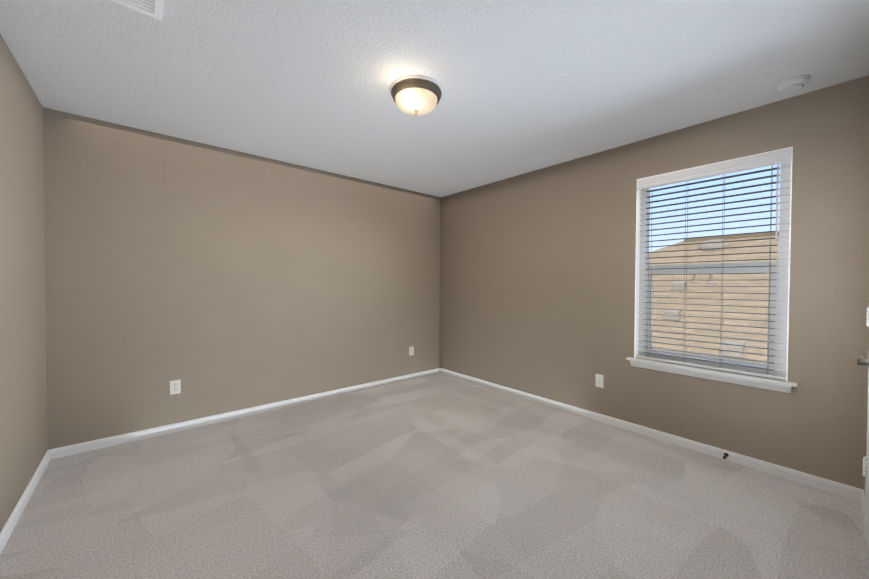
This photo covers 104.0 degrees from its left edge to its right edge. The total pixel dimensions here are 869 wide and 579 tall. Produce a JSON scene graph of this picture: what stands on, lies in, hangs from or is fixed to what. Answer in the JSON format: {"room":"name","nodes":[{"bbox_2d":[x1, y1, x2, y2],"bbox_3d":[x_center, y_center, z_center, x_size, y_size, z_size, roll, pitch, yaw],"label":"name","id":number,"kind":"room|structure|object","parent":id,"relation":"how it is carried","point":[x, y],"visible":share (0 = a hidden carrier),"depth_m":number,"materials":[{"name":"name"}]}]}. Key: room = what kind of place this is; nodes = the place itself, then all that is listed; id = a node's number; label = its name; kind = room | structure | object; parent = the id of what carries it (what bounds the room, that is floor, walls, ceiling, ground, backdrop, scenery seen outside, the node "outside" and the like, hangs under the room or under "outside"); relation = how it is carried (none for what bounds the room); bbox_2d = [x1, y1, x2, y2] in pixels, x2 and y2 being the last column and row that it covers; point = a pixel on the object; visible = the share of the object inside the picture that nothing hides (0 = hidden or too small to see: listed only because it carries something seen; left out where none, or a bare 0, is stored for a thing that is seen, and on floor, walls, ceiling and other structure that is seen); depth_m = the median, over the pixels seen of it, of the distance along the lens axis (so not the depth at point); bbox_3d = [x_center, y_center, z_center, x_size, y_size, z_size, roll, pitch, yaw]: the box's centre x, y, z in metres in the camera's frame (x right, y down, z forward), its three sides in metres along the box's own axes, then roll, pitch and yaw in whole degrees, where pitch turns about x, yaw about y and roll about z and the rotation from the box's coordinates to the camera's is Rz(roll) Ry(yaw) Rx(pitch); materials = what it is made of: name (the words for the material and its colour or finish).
{"room":"empty bedroom","nodes":[
{"label":"empty bedroom","id":0,"kind":"room"},
{"bbox_2d":[0,33,47,531],"bbox_3d":[-1.550,-0.002,0.908,0.140,2.440,3.680,-1,1,-41],"label":"wall","id":1,"kind":"structure","parent":0,"point":[23,412],"depth_m":1.88,"materials":[{"name":"paint"}]},
{"bbox_2d":[0,449,51,553],"bbox_3d":[-1.498,1.183,0.978,0.013,0.068,3.680,-1,1,-41],"label":"baseboard","id":2,"kind":"structure","parent":1,"relation":"attached to","point":[20,506],"depth_m":1.84,"materials":[{"name":"white wood"}]},
{"bbox_2d":[43,107,440,449],"bbox_3d":[-1.350,-0.046,3.594,3.939,2.440,0.140,-1,1,-41],"label":"wall","id":3,"kind":"structure","parent":0,"point":[216,280],"depth_m":2.98,"materials":[{"name":"paint"}]},
{"bbox_2d":[170,379,180,394],"bbox_3d":[-2.156,0.813,2.825,0.070,0.115,0.007,-1,1,-41],"label":"electrical outlet","id":4,"kind":"object","parent":3,"relation":"attached to","point":[175,386],"visible":1,"depth_m":2.82,"materials":[{"name":"white plastic"}]},
{"bbox_2d":[52,368,439,458],"bbox_3d":[-1.305,1.141,3.556,3.600,0.068,0.013,-1,1,-41],"label":"baseboard","id":5,"kind":"structure","parent":3,"relation":"attached to","point":[59,452],"depth_m":3.00,"materials":[{"name":"white wood"}]},
{"bbox_2d":[409,346,413,355],"bbox_3d":[-0.298,0.800,4.416,0.070,0.115,0.007,-1,1,-41],"label":"electrical outlet","id":6,"kind":"object","parent":3,"relation":"attached to","point":[411,350],"visible":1,"depth_m":4.41,"materials":[{"name":"white plastic"}]},
{"bbox_2d":[0,373,868,578],"bbox_3d":[-0.114,1.254,2.165,3.939,0.100,3.960,-1,1,-41],"label":"floor","id":7,"kind":"structure","parent":0,"point":[439,476],"depth_m":1.91,"materials":[{"name":"grey carpet"}]},
{"bbox_2d":[0,0,868,196],"bbox_3d":[-0.101,-1.285,2.122,3.939,0.100,3.960,-1,1,-41],"label":"ceiling","id":8,"kind":"structure","parent":0,"point":[529,85],"depth_m":1.90,"materials":[{"name":"white paint"}]},
{"bbox_2d":[110,0,163,20],"bbox_3d":[-1.290,-1.223,1.329,0.360,0.010,0.260,-1,1,-41],"label":"ceiling vent","id":9,"kind":"object","parent":8,"relation":"in","point":[153,8],"visible":1,"depth_m":1.46,"materials":[{"name":"white metal"}]},
{"bbox_2d":[390,75,442,114],"bbox_3d":[-0.113,-1.160,2.115,0.332,0.150,0.332,-1,1,-41],"label":"ceiling light","id":10,"kind":"object","parent":8,"relation":"attached to","point":[416,94],"visible":1,"depth_m":2.02,"materials":[{"name":"white glass"}]},
{"bbox_2d":[775,75,809,92],"bbox_3d":[2.109,-1.202,2.002,0.144,0.040,0.144,-1,1,-41],"label":"smoke detector","id":11,"kind":"object","parent":8,"relation":"attached to","point":[794,83],"visible":1,"depth_m":1.97,"materials":[{"name":"white plastic"}]},
{"bbox_2d":[440,75,868,489],"bbox_3d":[1.335,-0.029,3.379,0.140,2.440,3.680,-1,1,-41],"label":"wall","id":12,"kind":"structure","parent":0,"point":[537,282],"depth_m":2.75,"materials":[{"name":"paint"}]},
{"bbox_2d":[595,374,603,387],"bbox_3d":[1.499,0.830,3.084,0.007,0.115,0.070,-1,1,-41],"label":"electrical outlet","id":13,"kind":"object","parent":12,"relation":"attached to","point":[599,380],"visible":1,"depth_m":3.08,"materials":[{"name":"white plastic"}]},
{"bbox_2d":[440,368,855,499],"bbox_3d":[1.271,1.158,3.349,0.013,0.068,3.680,-1,1,-41],"label":"baseboard","id":14,"kind":"structure","parent":12,"relation":"attached to","point":[848,491],"depth_m":2.58,"materials":[{"name":"white wood"}]},
{"bbox_2d":[626,357,797,392],"bbox_3d":[1.989,0.620,2.537,0.120,0.072,0.990,-1,1,-41],"label":"window sill","id":15,"kind":"structure","parent":12,"relation":"attached to","point":[774,384],"depth_m":2.43,"materials":[{"name":"white wood"}]},
{"bbox_2d":[634,147,792,380],"bbox_3d":[2.011,-0.166,2.539,0.074,1.500,0.900,-1,1,-41],"label":"window frame","id":16,"kind":"structure","parent":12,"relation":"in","point":[638,196],"depth_m":2.86,"materials":[{"name":"white wood"}]},
{"bbox_2d":[638,162,790,375],"bbox_3d":[2.062,-0.167,2.583,0.060,1.500,0.900,-1,1,-41],"label":"window unit","id":17,"kind":"structure","parent":12,"relation":"in","point":[695,269],"depth_m":2.44,"materials":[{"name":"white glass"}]},
{"bbox_2d":[636,148,791,379],"bbox_3d":[2.006,-0.167,2.534,0.074,1.495,0.894,-1,1,-41],"label":"window blinds","id":18,"kind":"object","parent":17,"relation":"attached to","point":[771,159],"visible":0.98,"depth_m":2.46,"materials":[{"name":"grey plastic"}]},
{"bbox_2d":[864,322,868,492],"bbox_3d":[1.135,0.015,0.693,3.939,2.440,0.140,-1,1,-41],"label":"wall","id":19,"kind":"structure","parent":0,"point":[866,409],"depth_m":1.91,"materials":[{"name":"paint"}]},
{"bbox_2d":[856,488,864,525],"bbox_3d":[2.304,1.188,1.821,0.373,0.068,0.013,-1,1,-41],"label":"baseboard","id":20,"kind":"structure","parent":19,"relation":"attached to","point":[860,495],"depth_m":1.89,"materials":[{"name":"white wood"}]},
{"bbox_2d":[857,307,868,542],"bbox_3d":[1.825,0.209,1.411,0.748,2.012,0.104,-1,1,-41],"label":"door","id":21,"kind":"structure","parent":19,"relation":"in","point":[861,361],"depth_m":1.64,"materials":[{"name":"white wood"}]},
{"bbox_2d":[864,376,868,540],"bbox_3d":[1.874,0.180,1.339,0.860,2.097,0.155,-1,1,-41],"label":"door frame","id":22,"kind":"structure","parent":19,"relation":"attached to","point":[866,507],"depth_m":1.66,"materials":[{"name":"white wood"}]},
{"label":"outside","id":23,"kind":"structure","parent":0,"visible":0},
{"bbox_2d":[649,232,778,363],"bbox_3d":[10.196,2.285,5.248,12.400,7.120,22.920,-1,1,-41],"label":"neighboring building","id":24,"kind":"structure","parent":23,"point":[708,281],"depth_m":6.41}
]}

